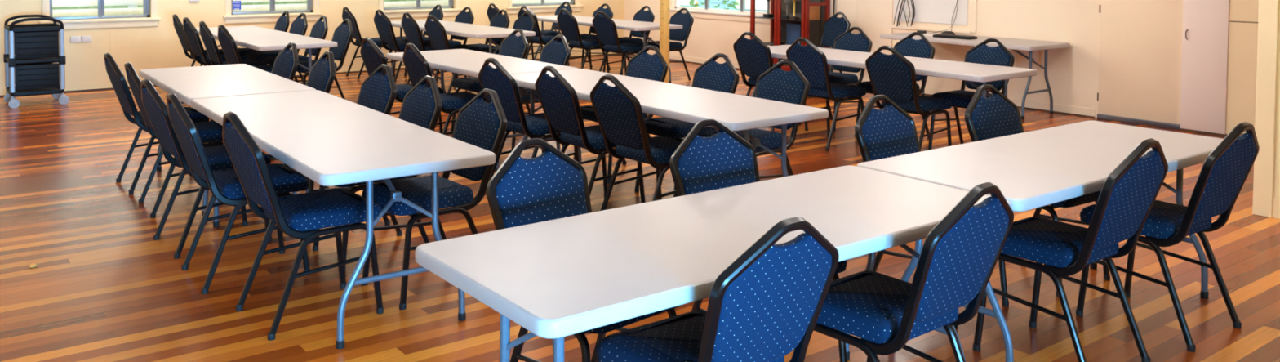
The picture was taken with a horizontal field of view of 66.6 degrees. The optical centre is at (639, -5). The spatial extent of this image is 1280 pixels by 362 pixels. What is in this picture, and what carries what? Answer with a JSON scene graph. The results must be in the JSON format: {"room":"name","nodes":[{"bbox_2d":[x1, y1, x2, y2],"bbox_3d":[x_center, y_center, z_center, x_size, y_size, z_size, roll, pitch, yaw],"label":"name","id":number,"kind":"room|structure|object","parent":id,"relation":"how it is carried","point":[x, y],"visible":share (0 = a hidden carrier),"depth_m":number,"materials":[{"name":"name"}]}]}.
{"room":"community hall","nodes":[
{"label":"community hall","id":0,"kind":"room"},
{"bbox_2d":[0,0,624,87],"bbox_3d":[-5.360,-0.367,12.197,13.067,2.900,0.150,-1,3,-38],"label":"wall","id":1,"kind":"structure","parent":0,"point":[159,46],"depth_m":11.88,"materials":[{"name":"paint"}]},
{"bbox_2d":[70,35,91,42],"bbox_3d":[-6.470,0.507,11.275,0.207,0.073,0.017,-1,3,-38],"label":"power outlet","id":2,"kind":"object","parent":1,"relation":"attached to","point":[73,38],"visible":1,"depth_m":11.27,"materials":[{"name":"plastic"}]},
{"bbox_2d":[39,0,160,29],"bbox_3d":[-6.312,-0.315,11.404,1.250,1.395,0.150,-1,3,-38],"label":"window","id":3,"kind":"structure","parent":1,"relation":"in","point":[139,21],"depth_m":11.44,"materials":[{"name":"wood"}]},
{"bbox_2d":[222,0,323,23],"bbox_3d":[-4.750,-0.352,12.603,1.250,1.395,0.150,-1,3,-38],"label":"window","id":4,"kind":"structure","parent":1,"relation":"in","point":[247,17],"depth_m":12.56,"materials":[{"name":"wood"}]},
{"bbox_2d":[232,0,240,9],"bbox_3d":[-5.127,0.128,12.387,0.106,0.112,0.004,-1,3,-38],"label":"sticker","id":5,"kind":"object","parent":4,"relation":"attached to","point":[236,4],"visible":1,"depth_m":12.39,"materials":[{"name":"paper"}]},
{"bbox_2d":[0,48,613,95],"bbox_3d":[-5.316,1.034,12.183,12.767,0.100,0.020,-1,3,-38],"label":"baseboard","id":6,"kind":"structure","parent":1,"relation":"attached to","point":[103,84],"depth_m":11.48,"materials":[{"name":"wood"}]},
{"bbox_2d":[377,0,462,17],"bbox_3d":[-3.136,-0.391,13.843,1.300,1.395,0.150,-1,3,-38],"label":"window","id":7,"kind":"structure","parent":1,"relation":"in","point":[413,11],"depth_m":13.83,"materials":[{"name":"wood"}]},
{"bbox_2d":[506,0,583,13],"bbox_3d":[-1.486,-0.430,15.109,1.380,1.395,0.150,-1,3,-38],"label":"window","id":8,"kind":"structure","parent":1,"relation":"in","point":[546,7],"depth_m":15.08,"materials":[{"name":"wood"}]},
{"bbox_2d":[0,53,1279,361],"bbox_3d":[-0.977,1.376,6.543,13.067,0.100,14.566,-1,3,-38],"label":"floor","id":9,"kind":"structure","parent":0,"point":[100,287],"depth_m":4.80,"materials":[{"name":"wood"}]},
{"bbox_2d":[3,14,69,108],"bbox_3d":[-6.398,0.685,10.319,0.544,0.930,0.649,-1,3,-38],"label":"trolley","id":10,"kind":"object","parent":9,"relation":"on","point":[31,56],"visible":1,"depth_m":10.12,"materials":[{"name":"black plastic"}]},
{"bbox_2d":[5,54,59,64],"bbox_3d":[-6.408,0.675,10.311,0.480,0.040,0.580,-1,3,-38],"label":"tray","id":11,"kind":"object","parent":10,"relation":"on","point":[50,58],"depth_m":10.11,"materials":[{"name":"black plastic"}]},
{"bbox_2d":[4,23,61,32],"bbox_3d":[-6.406,0.345,10.299,0.480,0.050,0.580,-1,3,-38],"label":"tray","id":12,"kind":"object","parent":10,"relation":"on","point":[29,28],"depth_m":10.15,"materials":[{"name":"black plastic"}]},
{"bbox_2d":[5,86,64,96],"bbox_3d":[-6.409,1.002,10.324,0.480,0.045,0.580,-1,3,-38],"label":"tray","id":13,"kind":"object","parent":10,"relation":"on","point":[38,90],"depth_m":10.14,"materials":[{"name":"black plastic"}]},
{"bbox_2d":[103,53,208,194],"bbox_3d":[-3.345,0.843,6.732,0.616,0.924,0.457,-1,3,-38],"label":"banquet chair","id":14,"kind":"object","parent":9,"relation":"on","point":[118,82],"visible":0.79,"depth_m":6.53,"materials":[{"name":"black metal"}]},
{"bbox_2d":[124,62,235,217],"bbox_3d":[-2.899,0.868,6.151,0.616,0.924,0.457,-1,3,-36],"label":"banquet chair","id":15,"kind":"object","parent":9,"relation":"on","point":[209,131],"visible":0.51,"depth_m":6.06,"materials":[{"name":"black metal"}]},
{"bbox_2d":[172,13,223,66],"bbox_3d":[-4.958,0.667,11.059,0.616,0.924,0.457,-1,3,-36],"label":"banquet chair","id":16,"kind":"object","parent":9,"relation":"on","point":[178,25],"visible":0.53,"depth_m":10.88,"materials":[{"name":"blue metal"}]},
{"bbox_2d":[140,78,271,258],"bbox_3d":[-2.402,0.900,5.374,0.616,0.924,0.457,-1,3,-40],"label":"banquet chair","id":17,"kind":"object","parent":9,"relation":"on","point":[219,158],"visible":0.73,"depth_m":5.22,"materials":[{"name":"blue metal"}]},
{"bbox_2d":[182,17,248,66],"bbox_3d":[-4.598,0.689,10.542,0.616,0.924,0.457,-1,3,-40],"label":"banquet chair","id":18,"kind":"object","parent":9,"relation":"on","point":[192,35],"visible":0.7,"depth_m":10.36,"materials":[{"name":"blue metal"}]},
{"bbox_2d":[138,63,315,215],"bbox_3d":[-2.869,0.940,6.687,0.757,0.740,1.795,-1,3,-36],"label":"folding table","id":19,"kind":"object","parent":9,"relation":"on","point":[188,83],"visible":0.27,"depth_m":6.50,"materials":[{"name":"white plastic"}]},
{"bbox_2d":[199,21,267,66],"bbox_3d":[-4.158,0.714,9.954,0.616,0.924,0.457,-1,3,-37],"label":"banquet chair","id":20,"kind":"object","parent":9,"relation":"on","point":[208,39],"visible":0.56,"depth_m":9.79,"materials":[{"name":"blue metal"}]},
{"bbox_2d":[166,92,310,293],"bbox_3d":[-2.004,0.923,4.841,0.616,0.924,0.457,-1,3,-37],"label":"banquet chair","id":21,"kind":"object","parent":9,"relation":"on","point":[224,185],"visible":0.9,"depth_m":4.69,"materials":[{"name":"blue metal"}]},
{"bbox_2d":[217,24,273,72],"bbox_3d":[-3.760,0.735,9.469,0.616,0.924,0.457,-1,3,-39],"label":"banquet chair","id":22,"kind":"object","parent":9,"relation":"on","point":[228,44],"visible":0.39,"depth_m":9.28,"materials":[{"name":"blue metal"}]},
{"bbox_2d":[209,42,298,168],"bbox_3d":[-2.874,0.826,7.248,0.616,0.924,0.457,-1,3,-38],"label":"banquet chair","id":23,"kind":"object","parent":9,"relation":"on","point":[286,64],"visible":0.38,"depth_m":7.33,"materials":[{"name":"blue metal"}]},
{"bbox_2d":[237,10,289,56],"bbox_3d":[-4.454,0.654,11.469,0.616,0.924,0.457,-1,3,-36],"label":"banquet chair","id":24,"kind":"object","parent":9,"relation":"on","point":[282,24],"visible":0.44,"depth_m":11.47,"materials":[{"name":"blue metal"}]},
{"bbox_2d":[195,26,337,75],"bbox_3d":[-4.096,0.789,10.415,0.757,0.740,2.800,-1,3,-38],"label":"folding table","id":25,"kind":"object","parent":9,"relation":"on","point":[255,37],"visible":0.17,"depth_m":9.77,"materials":[{"name":"white plastic"}]},
{"bbox_2d":[245,13,307,82],"bbox_3d":[-4.114,0.671,11.075,0.616,0.924,0.457,-1,3,-40],"label":"banquet chair","id":26,"kind":"object","parent":9,"relation":"on","point":[299,26],"visible":0.5,"depth_m":11.05,"materials":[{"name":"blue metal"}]},
{"bbox_2d":[263,15,328,85],"bbox_3d":[-3.719,0.693,10.578,0.616,0.924,0.457,-1,3,-37],"label":"banquet chair","id":27,"kind":"object","parent":9,"relation":"on","point":[319,29],"visible":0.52,"depth_m":10.58,"materials":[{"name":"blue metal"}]},
{"bbox_2d":[260,50,335,188],"bbox_3d":[-2.396,0.853,6.611,0.616,0.924,0.457,-1,3,-36],"label":"banquet chair","id":28,"kind":"object","parent":9,"relation":"on","point":[322,73],"visible":0.34,"depth_m":6.67,"materials":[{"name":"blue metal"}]},
{"bbox_2d":[222,111,383,340],"bbox_3d":[-1.500,0.947,4.299,0.616,0.924,0.457,-1,3,-39],"label":"banquet chair","id":29,"kind":"object","parent":9,"relation":"on","point":[300,215],"visible":0.98,"depth_m":4.19,"materials":[{"name":"blue fabric"}]},
{"bbox_2d":[296,18,353,99],"bbox_3d":[-3.304,0.714,10.087,0.616,0.924,0.457,-1,3,-39],"label":"banquet chair","id":30,"kind":"object","parent":9,"relation":"on","point":[343,34],"visible":0.48,"depth_m":10.08,"materials":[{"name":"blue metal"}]},
{"bbox_2d":[284,64,396,225],"bbox_3d":[-1.778,0.888,5.774,0.616,0.924,0.457,-1,3,-40],"label":"banquet chair","id":31,"kind":"object","parent":9,"relation":"on","point":[378,92],"visible":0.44,"depth_m":5.85,"materials":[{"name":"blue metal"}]},
{"bbox_2d":[191,89,495,348],"bbox_3d":[-1.625,1.013,4.962,0.757,0.740,2.443,-1,3,-36],"label":"folding table","id":32,"kind":"object","parent":9,"relation":"on","point":[329,140],"visible":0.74,"depth_m":4.36,"materials":[{"name":"white plastic"}]},
{"bbox_2d":[342,6,395,79],"bbox_3d":[-3.586,0.607,12.818,0.616,0.924,0.457,-1,3,-36],"label":"banquet chair","id":33,"kind":"object","parent":9,"relation":"on","point":[345,15],"visible":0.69,"depth_m":12.68,"materials":[{"name":"black metal"}]},
{"bbox_2d":[312,75,442,270],"bbox_3d":[-1.397,0.912,5.229,0.616,0.924,0.457,-1,3,-37],"label":"banquet chair","id":34,"kind":"object","parent":9,"relation":"on","point":[421,105],"visible":0.42,"depth_m":5.26,"materials":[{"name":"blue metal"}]},
{"bbox_2d":[373,9,428,82],"bbox_3d":[-3.006,0.633,12.244,0.616,0.924,0.457,-1,3,-40],"label":"banquet chair","id":35,"kind":"object","parent":9,"relation":"on","point":[383,24],"visible":0.68,"depth_m":12.06,"materials":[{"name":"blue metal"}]},
{"bbox_2d":[360,36,444,133],"bbox_3d":[-1.993,0.797,8.123,0.616,0.924,0.457,-1,3,-38],"label":"banquet chair","id":36,"kind":"object","parent":9,"relation":"on","point":[371,55],"visible":0.48,"depth_m":7.95,"materials":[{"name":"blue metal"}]},
{"bbox_2d":[393,4,443,75],"bbox_3d":[-3.003,0.595,13.239,0.616,0.924,0.457,-1,3,-36],"label":"banquet chair","id":37,"kind":"object","parent":9,"relation":"on","point":[438,14],"visible":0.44,"depth_m":13.25,"materials":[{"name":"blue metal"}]},
{"bbox_2d":[400,12,458,84],"bbox_3d":[-2.522,0.658,11.664,0.616,0.924,0.457,-1,3,-37],"label":"banquet chair","id":38,"kind":"object","parent":9,"relation":"on","point":[411,28],"visible":0.53,"depth_m":11.49,"materials":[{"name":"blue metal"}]},
{"bbox_2d":[361,88,506,309],"bbox_3d":[-0.979,0.934,4.702,0.616,0.924,0.457,-1,3,-39],"label":"banquet chair","id":39,"kind":"object","parent":9,"relation":"on","point":[480,123],"visible":0.79,"depth_m":4.66,"materials":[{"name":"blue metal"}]},
{"bbox_2d":[402,42,486,134],"bbox_3d":[-1.517,0.820,7.602,0.616,0.924,0.457,-1,3,-36],"label":"banquet chair","id":40,"kind":"object","parent":9,"relation":"on","point":[417,67],"visible":0.52,"depth_m":7.44,"materials":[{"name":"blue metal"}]},
{"bbox_2d":[422,6,474,81],"bbox_3d":[-2.490,0.621,12.637,0.616,0.924,0.457,-1,3,-40],"label":"banquet chair","id":41,"kind":"object","parent":9,"relation":"on","point":[463,16],"visible":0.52,"depth_m":12.68,"materials":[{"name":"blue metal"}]},
{"bbox_2d":[424,14,482,93],"bbox_3d":[-2.140,0.677,11.217,0.616,0.924,0.457,-1,3,-39],"label":"banquet chair","id":42,"kind":"object","parent":9,"relation":"on","point":[435,30],"visible":0.53,"depth_m":11.02,"materials":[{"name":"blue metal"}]},
{"bbox_2d":[391,19,535,75],"bbox_3d":[-2.263,0.745,11.835,0.757,0.740,2.620,-1,3,-38],"label":"folding table","id":43,"kind":"object","parent":9,"relation":"on","point":[456,28],"visible":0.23,"depth_m":11.24,"materials":[{"name":"white plastic"}]},
{"bbox_2d":[386,48,577,172],"bbox_3d":[-1.338,0.899,7.971,0.757,0.740,1.930,-1,3,-38],"label":"folding table","id":44,"kind":"object","parent":9,"relation":"on","point":[461,61],"visible":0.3,"depth_m":7.79,"materials":[{"name":"white plastic"}]},
{"bbox_2d":[454,9,509,78],"bbox_3d":[-1.948,0.646,12.064,0.616,0.924,0.457,-1,3,-37],"label":"banquet chair","id":45,"kind":"object","parent":9,"relation":"on","point":[500,20],"visible":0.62,"depth_m":12.06,"materials":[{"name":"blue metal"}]},
{"bbox_2d":[450,28,528,131],"bbox_3d":[-1.343,0.775,8.783,0.616,0.924,0.457,-1,3,-38],"label":"banquet chair","id":46,"kind":"object","parent":9,"relation":"on","point":[513,46],"visible":0.44,"depth_m":8.79,"materials":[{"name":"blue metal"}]},
{"bbox_2d":[478,11,535,54],"bbox_3d":[-1.583,0.665,11.623,0.616,0.924,0.457,-1,3,-39],"label":"banquet chair","id":47,"kind":"object","parent":9,"relation":"on","point":[523,23],"visible":0.38,"depth_m":11.68,"materials":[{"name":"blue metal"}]},
{"bbox_2d":[486,3,533,60],"bbox_3d":[-1.872,0.570,14.034,0.616,0.924,0.457,-1,3,-36],"label":"banquet chair","id":48,"kind":"object","parent":9,"relation":"on","point":[491,12],"visible":0.29,"depth_m":13.91,"materials":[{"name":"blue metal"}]},
{"bbox_2d":[478,57,579,180],"bbox_3d":[-0.749,0.864,6.554,0.616,0.924,0.457,-1,3,-40],"label":"banquet chair","id":49,"kind":"object","parent":9,"relation":"on","point":[498,79],"visible":0.68,"depth_m":6.38,"materials":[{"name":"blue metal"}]},
{"bbox_2d":[511,34,570,150],"bbox_3d":[-0.916,0.801,8.163,0.616,0.924,0.457,-1,3,-36],"label":"banquet chair","id":50,"kind":"object","parent":9,"relation":"on","point":[555,52],"visible":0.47,"depth_m":8.22,"materials":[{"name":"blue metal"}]},
{"bbox_2d":[517,5,568,66],"bbox_3d":[-1.345,0.598,13.381,0.616,0.924,0.457,-1,3,-40],"label":"banquet chair","id":51,"kind":"object","parent":9,"relation":"on","point":[538,38],"visible":0.52,"depth_m":13.22,"materials":[{"name":"black metal"}]},
{"bbox_2d":[526,1,572,64],"bbox_3d":[-1.336,0.559,14.418,0.616,0.924,0.457,-1,3,-36],"label":"banquet chair","id":52,"kind":"object","parent":9,"relation":"on","point":[567,7],"visible":0.38,"depth_m":14.48,"materials":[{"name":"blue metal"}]},
{"bbox_2d":[556,8,609,73],"bbox_3d":[-0.752,0.626,12.758,0.616,0.924,0.457,-1,3,-37],"label":"banquet chair","id":53,"kind":"object","parent":9,"relation":"on","point":[567,23],"visible":0.74,"depth_m":12.62,"materials":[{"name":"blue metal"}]},
{"bbox_2d":[486,137,680,361],"bbox_3d":[-0.197,0.991,3.351,0.457,0.924,0.616,-2,3,-45],"label":"banquet chair","id":54,"kind":"object","parent":9,"relation":"on","point":[552,184],"visible":0.5,"depth_m":3.46,"materials":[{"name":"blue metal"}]},
{"bbox_2d":[534,65,645,203],"bbox_3d":[-0.321,0.884,6.096,0.616,0.924,0.457,-1,3,-37],"label":"banquet chair","id":55,"kind":"object","parent":9,"relation":"on","point":[559,101],"visible":0.76,"depth_m":5.94,"materials":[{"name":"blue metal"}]},
{"bbox_2d":[567,3,613,70],"bbox_3d":[-0.716,0.587,13.759,0.616,0.924,0.457,-1,3,-40],"label":"banquet chair","id":56,"kind":"object","parent":9,"relation":"on","point":[608,11],"visible":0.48,"depth_m":13.78,"materials":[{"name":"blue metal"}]},
{"bbox_2d":[533,14,682,83],"bbox_3d":[-0.545,0.707,13.079,0.757,0.740,2.620,-1,3,-38],"label":"folding table","id":57,"kind":"object","parent":9,"relation":"on","point":[625,24],"visible":0.41,"depth_m":12.55,"materials":[{"name":"white plastic"}]},
{"bbox_2d":[592,11,643,75],"bbox_3d":[-0.259,0.651,12.182,0.616,0.924,0.457,-1,3,-39],"label":"banquet chair","id":58,"kind":"object","parent":9,"relation":"on","point":[605,28],"visible":0.88,"depth_m":12.05,"materials":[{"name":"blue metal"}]},
{"bbox_2d":[573,44,667,183],"bbox_3d":[-0.134,0.844,7.163,0.616,0.924,0.457,-1,3,-40],"label":"banquet chair","id":59,"kind":"object","parent":9,"relation":"on","point":[644,65],"visible":0.45,"depth_m":7.22,"materials":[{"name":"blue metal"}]},
{"bbox_2d":[603,5,654,75],"bbox_3d":[-0.141,0.611,13.225,0.616,0.924,0.457,-1,3,-37],"label":"banquet chair","id":60,"kind":"object","parent":9,"relation":"on","point":[642,15],"visible":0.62,"depth_m":13.25,"materials":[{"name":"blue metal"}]},
{"bbox_2d":[590,74,682,210],"bbox_3d":[0.044,0.902,5.686,0.616,0.924,0.457,-1,3,-39],"label":"banquet chair","id":61,"kind":"object","parent":9,"relation":"on","point":[619,113],"visible":0.87,"depth_m":5.54,"materials":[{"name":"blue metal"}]},
{"bbox_2d":[659,0,669,83],"bbox_3d":[0.297,-0.314,11.630,0.088,2.900,0.088,-1,3,-38],"label":"timber post","id":62,"kind":"object","parent":9,"relation":"on","point":[664,4],"visible":0.81,"depth_m":11.63,"materials":[{"name":"wood"}]},
{"bbox_2d":[640,8,693,79],"bbox_3d":[0.359,0.635,12.673,0.616,0.924,0.457,-1,3,-39],"label":"banquet chair","id":63,"kind":"object","parent":9,"relation":"on","point":[686,20],"visible":0.65,"depth_m":12.67,"materials":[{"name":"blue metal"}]},
{"bbox_2d":[511,68,828,177],"bbox_3d":[0.013,0.974,6.214,0.757,0.740,2.488,-1,3,-38],"label":"folding table","id":64,"kind":"object","parent":9,"relation":"on","point":[735,112],"visible":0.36,"depth_m":5.61,"materials":[{"name":"white plastic"}]},
{"bbox_2d":[635,53,739,197],"bbox_3d":[0.329,0.869,6.593,0.616,0.924,0.457,-1,3,-37],"label":"banquet chair","id":65,"kind":"object","parent":9,"relation":"on","point":[713,75],"visible":0.56,"depth_m":6.59,"materials":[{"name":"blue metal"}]},
{"bbox_2d":[414,165,1012,361],"bbox_3d":[0.322,1.094,3.141,1.928,0.740,0.757,-1,3,-37],"label":"folding table","id":66,"kind":"object","parent":9,"relation":"on","point":[556,279],"visible":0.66,"depth_m":2.88,"materials":[{"name":"white plastic"}]},
{"bbox_2d":[595,216,839,361],"bbox_3d":[0.206,1.017,2.719,0.457,0.924,0.616,-1,3,-38],"label":"banquet chair","id":67,"kind":"object","parent":9,"relation":"on","point":[766,304],"visible":1,"depth_m":2.54,"materials":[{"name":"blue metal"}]},
{"bbox_2d":[701,59,809,178],"bbox_3d":[0.730,0.888,6.154,0.616,0.924,0.457,-1,3,-39],"label":"banquet chair","id":68,"kind":"object","parent":9,"relation":"on","point":[777,84],"visible":0.45,"depth_m":6.17,"materials":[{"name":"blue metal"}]},
{"bbox_2d":[669,119,847,361],"bbox_3d":[0.443,0.978,3.764,0.457,0.924,0.616,-1,3,-37],"label":"banquet chair","id":69,"kind":"object","parent":9,"relation":"on","point":[723,159],"visible":0.38,"depth_m":3.91,"materials":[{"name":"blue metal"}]},
{"bbox_2d":[733,31,808,131],"bbox_3d":[1.191,0.783,8.952,0.616,0.924,0.457,-1,3,-40],"label":"banquet chair","id":70,"kind":"object","parent":9,"relation":"on","point":[753,56],"visible":0.54,"depth_m":8.80,"materials":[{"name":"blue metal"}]},
{"bbox_2d":[750,0,830,71],"bbox_3d":[1.953,0.127,12.778,0.445,1.950,1.020,-1,3,-38],"label":"display cabinet","id":71,"kind":"object","parent":9,"relation":"on","point":[811,30],"visible":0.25,"depth_m":12.67,"materials":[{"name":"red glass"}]},
{"bbox_2d":[763,0,773,17],"bbox_3d":[1.714,0.141,13.012,0.100,0.299,0.100,-1,3,-38],"label":"trophy","id":72,"kind":"object","parent":71,"relation":"on","point":[768,15],"visible":1,"depth_m":13.00,"materials":[{"name":"grey metal"}]},
{"bbox_2d":[782,0,791,17],"bbox_3d":[1.944,0.168,12.861,0.100,0.259,0.100,-1,3,-38],"label":"trophy","id":73,"kind":"object","parent":71,"relation":"on","point":[787,2],"visible":0.94,"depth_m":12.85,"materials":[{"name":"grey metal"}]},
{"bbox_2d":[755,16,824,21],"bbox_3d":[1.958,0.306,12.790,0.390,0.008,0.920,-1,3,-38],"label":"shelf","id":74,"kind":"object","parent":71,"relation":"attached to","point":[775,18],"depth_m":12.62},
{"bbox_2d":[786,22,800,44],"bbox_3d":[2.013,0.512,12.765,0.024,0.280,0.240,-1,3,-38],"label":"folder","id":75,"kind":"object","parent":71,"relation":"on","point":[793,30],"visible":0.76,"depth_m":12.76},
{"bbox_2d":[789,0,799,19],"bbox_3d":[1.989,0.145,12.555,0.090,0.329,0.090,-1,3,-38],"label":"trophy","id":76,"kind":"object","parent":71,"relation":"on","point":[791,17],"visible":1,"depth_m":12.54,"materials":[{"name":"gold metal"}]},
{"bbox_2d":[764,41,824,47],"bbox_3d":[1.956,0.655,12.803,0.390,0.008,0.920,-1,3,-38],"label":"shelf","id":77,"kind":"object","parent":71,"relation":"attached to","point":[771,43],"depth_m":12.69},
{"bbox_2d":[809,5,820,19],"bbox_3d":[2.208,0.214,12.486,0.260,0.200,0.028,-1,3,-38],"label":"plaque","id":78,"kind":"object","parent":71,"relation":"on","point":[814,10],"visible":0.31,"depth_m":12.49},
{"bbox_2d":[786,37,866,151],"bbox_3d":[1.583,0.809,8.327,0.616,0.924,0.457,-1,3,-37],"label":"banquet chair","id":79,"kind":"object","parent":9,"relation":"on","point":[809,59],"visible":0.76,"depth_m":8.17,"materials":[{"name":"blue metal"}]},
{"bbox_2d":[816,12,850,72],"bbox_3d":[2.234,0.673,11.958,0.616,0.924,0.457,-1,3,-32],"label":"banquet chair","id":80,"kind":"object","parent":9,"relation":"on","point":[834,26],"visible":0.43,"depth_m":12.06,"materials":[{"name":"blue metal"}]},
{"bbox_2d":[798,26,872,131],"bbox_3d":[1.870,0.774,9.281,0.616,0.924,0.457,-1,3,-40],"label":"banquet chair","id":81,"kind":"object","parent":9,"relation":"on","point":[847,41],"visible":0.6,"depth_m":9.32,"materials":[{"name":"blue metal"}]},
{"bbox_2d":[751,44,1036,97],"bbox_3d":[1.976,0.904,8.323,0.757,0.740,2.620,-1,3,-38],"label":"folding table","id":82,"kind":"object","parent":9,"relation":"on","point":[967,72],"visible":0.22,"depth_m":7.58,"materials":[{"name":"white plastic"}]},
{"bbox_2d":[854,31,935,138],"bbox_3d":[2.277,0.800,8.668,0.616,0.924,0.457,-1,3,-37],"label":"banquet chair","id":83,"kind":"object","parent":9,"relation":"on","point":[907,46],"visible":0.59,"depth_m":8.70,"materials":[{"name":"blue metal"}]},
{"bbox_2d":[865,45,951,149],"bbox_3d":[2.094,0.840,7.613,0.616,0.924,0.457,-1,3,-39],"label":"banquet chair","id":84,"kind":"object","parent":9,"relation":"on","point":[893,76],"visible":0.81,"depth_m":7.46,"materials":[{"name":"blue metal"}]},
{"bbox_2d":[813,182,1013,361],"bbox_3d":[0.831,1.006,3.112,0.457,0.924,0.616,-1,3,-40],"label":"banquet chair","id":85,"kind":"object","parent":9,"relation":"on","point":[958,257],"visible":0.92,"depth_m":2.96,"materials":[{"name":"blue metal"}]},
{"bbox_2d":[854,94,1008,328],"bbox_3d":[1.338,0.954,4.527,0.457,0.924,0.616,-1,3,-40],"label":"banquet chair","id":86,"kind":"object","parent":9,"relation":"on","point":[888,131],"visible":0.41,"depth_m":4.64,"materials":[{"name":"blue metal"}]},
{"bbox_2d":[927,38,1014,150],"bbox_3d":[2.725,0.829,7.988,0.616,0.924,0.457,-1,3,-39],"label":"banquet chair","id":87,"kind":"object","parent":9,"relation":"on","point":[981,53],"visible":0.56,"depth_m":8.04,"materials":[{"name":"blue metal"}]},
{"bbox_2d":[880,31,1069,119],"bbox_3d":[3.541,0.831,10.463,0.757,0.740,1.850,-1,3,-38],"label":"folding table","id":88,"kind":"object","parent":9,"relation":"on","point":[1015,44],"visible":0.62,"depth_m":9.96,"materials":[{"name":"white plastic"}]},
{"bbox_2d":[933,33,977,39],"bbox_3d":[3.383,0.443,10.471,0.160,0.030,0.440,-2,3,-41],"label":"keyboard","id":89,"kind":"object","parent":88,"relation":"on","point":[940,35],"visible":1,"depth_m":10.41,"materials":[{"name":"black plastic"}]},
{"bbox_2d":[964,84,1110,296],"bbox_3d":[1.989,0.943,4.927,0.457,0.924,0.616,-1,3,-36],"label":"banquet chair","id":90,"kind":"object","parent":9,"relation":"on","point":[994,116],"visible":0.42,"depth_m":5.05,"materials":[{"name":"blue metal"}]},
{"bbox_2d":[857,120,1222,361],"bbox_3d":[1.853,1.058,4.299,1.893,0.740,0.757,-1,3,-37],"label":"folding table","id":91,"kind":"object","parent":9,"relation":"on","point":[1037,168],"visible":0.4,"depth_m":4.10,"materials":[{"name":"white plastic"}]},
{"bbox_2d":[973,137,1168,361],"bbox_3d":[1.704,0.982,3.846,0.457,0.924,0.616,-1,3,-38],"label":"banquet chair","id":92,"kind":"object","parent":9,"relation":"on","point":[1126,197],"visible":0.98,"depth_m":3.72,"materials":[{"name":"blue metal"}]},
{"bbox_2d":[1075,121,1259,351],"bbox_3d":[2.297,0.971,4.232,0.457,0.924,0.616,-1,3,-37],"label":"banquet chair","id":93,"kind":"object","parent":9,"relation":"on","point":[1224,171],"visible":0.88,"depth_m":4.07,"materials":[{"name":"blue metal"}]},
{"bbox_2d":[624,0,1231,118],"bbox_3d":[4.148,-0.245,10.415,0.162,2.900,14.566,-1,3,-38],"label":"wall","id":94,"kind":"structure","parent":0,"point":[1073,71],"depth_m":10.68,"materials":[{"name":"paint"}]},
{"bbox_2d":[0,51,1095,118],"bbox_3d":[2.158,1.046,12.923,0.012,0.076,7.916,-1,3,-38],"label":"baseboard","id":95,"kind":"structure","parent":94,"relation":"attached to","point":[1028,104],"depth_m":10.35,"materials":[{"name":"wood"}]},
{"bbox_2d":[669,0,770,23],"bbox_3d":[1.156,-0.279,14.237,0.150,1.260,2.250,-1,3,-38],"label":"window","id":96,"kind":"structure","parent":94,"relation":"in","point":[735,16],"depth_m":14.17,"materials":[{"name":"white paint"}]},
{"bbox_2d":[893,0,915,26],"bbox_3d":[3.154,0.169,11.553,0.072,0.426,0.307,-1,3,-38],"label":"cable bundle","id":97,"kind":"object","parent":94,"relation":"hanging from","point":[913,3],"visible":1,"depth_m":11.55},
{"bbox_2d":[887,0,977,54],"bbox_3d":[3.374,-0.333,11.289,0.022,2.800,1.200,-1,3,-38],"label":"trim","id":98,"kind":"structure","parent":94,"relation":"attached to","point":[974,2],"depth_m":11.37,"materials":[{"name":"wood"}]},
{"bbox_2d":[1097,0,1183,129],"bbox_3d":[4.826,0.198,9.408,0.030,2.100,0.794,-1,3,-38],"label":"door","id":99,"kind":"structure","parent":94,"relation":"in","point":[1140,63],"depth_m":9.40,"materials":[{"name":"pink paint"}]},
{"bbox_2d":[1179,0,1230,133],"bbox_3d":[5.170,0.209,8.913,0.076,2.080,0.390,-1,3,-38],"label":"door","id":100,"kind":"structure","parent":94,"relation":"in","point":[1205,37],"depth_m":8.92,"materials":[{"name":"pink paint"}]},
{"bbox_2d":[1179,21,1257,136],"bbox_3d":[5.367,0.755,8.703,0.049,1.047,1.000,-1,3,-38],"label":"trim","id":101,"kind":"structure","parent":94,"relation":"attached to","point":[1180,129],"depth_m":8.90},
{"bbox_2d":[1226,0,1258,133],"bbox_3d":[5.495,-0.175,8.525,0.030,2.880,0.625,-1,3,-38],"label":"wall panel","id":102,"kind":"object","parent":94,"relation":"attached to","point":[1242,37],"visible":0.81,"depth_m":8.69,"materials":[{"name":"yellow paint"}]},
{"bbox_2d":[1272,0,1279,218],"bbox_3d":[5.081,-0.014,4.556,0.132,2.900,3.830,-1,3,-38],"label":"wall","id":103,"kind":"structure","parent":0,"point":[1277,154],"depth_m":6.00,"materials":[{"name":"paint"}]},
{"bbox_2d":[1252,0,1279,217],"bbox_3d":[3.934,-0.078,6.049,0.152,2.900,0.107,-1,3,-38],"label":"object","id":104,"kind":"structure","parent":103,"relation":"attached to","point":[1268,10],"depth_m":6.03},
{"label":"outside","id":105,"kind":"structure","parent":0,"visible":0},
{"bbox_3d":[0.907,1.766,7.084,50.000,0.100,50.000,-1,3,-38],"label":"ground","id":106,"kind":"structure","parent":105,"visible":0},
{"bbox_2d":[52,0,555,17],"bbox_3d":[-5.308,-0.084,15.120,12.000,3.090,0.940,-1,3,-38],"label":"hedge","id":107,"kind":"object","parent":106,"relation":"on","point":[277,2],"visible":0.02,"depth_m":14.30,"materials":[{"name":"green plant"}]},
{"bbox_2d":[52,0,569,16],"bbox_3d":[-4.643,-0.142,14.253,12.000,3.100,0.120,-1,3,-38],"label":"window","id":108,"kind":"structure","parent":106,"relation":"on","point":[133,9],"depth_m":12.73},
{"bbox_2d":[680,0,739,9],"bbox_3d":[1.125,0.324,18.765,1.664,1.886,1.667,-1,3,-38],"label":"shrub","id":109,"kind":"object","parent":106,"relation":"on","point":[691,2],"visible":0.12,"depth_m":18.62,"materials":[{"name":"green plant"}]},
{"bbox_2d":[680,0,767,12],"bbox_3d":[3.947,-0.989,21.925,5.000,4.300,7.800,-1,3,-38],"label":"house","id":110,"kind":"structure","parent":106,"relation":"on","point":[760,5],"depth_m":21.24,"materials":[{"name":"white paint"}]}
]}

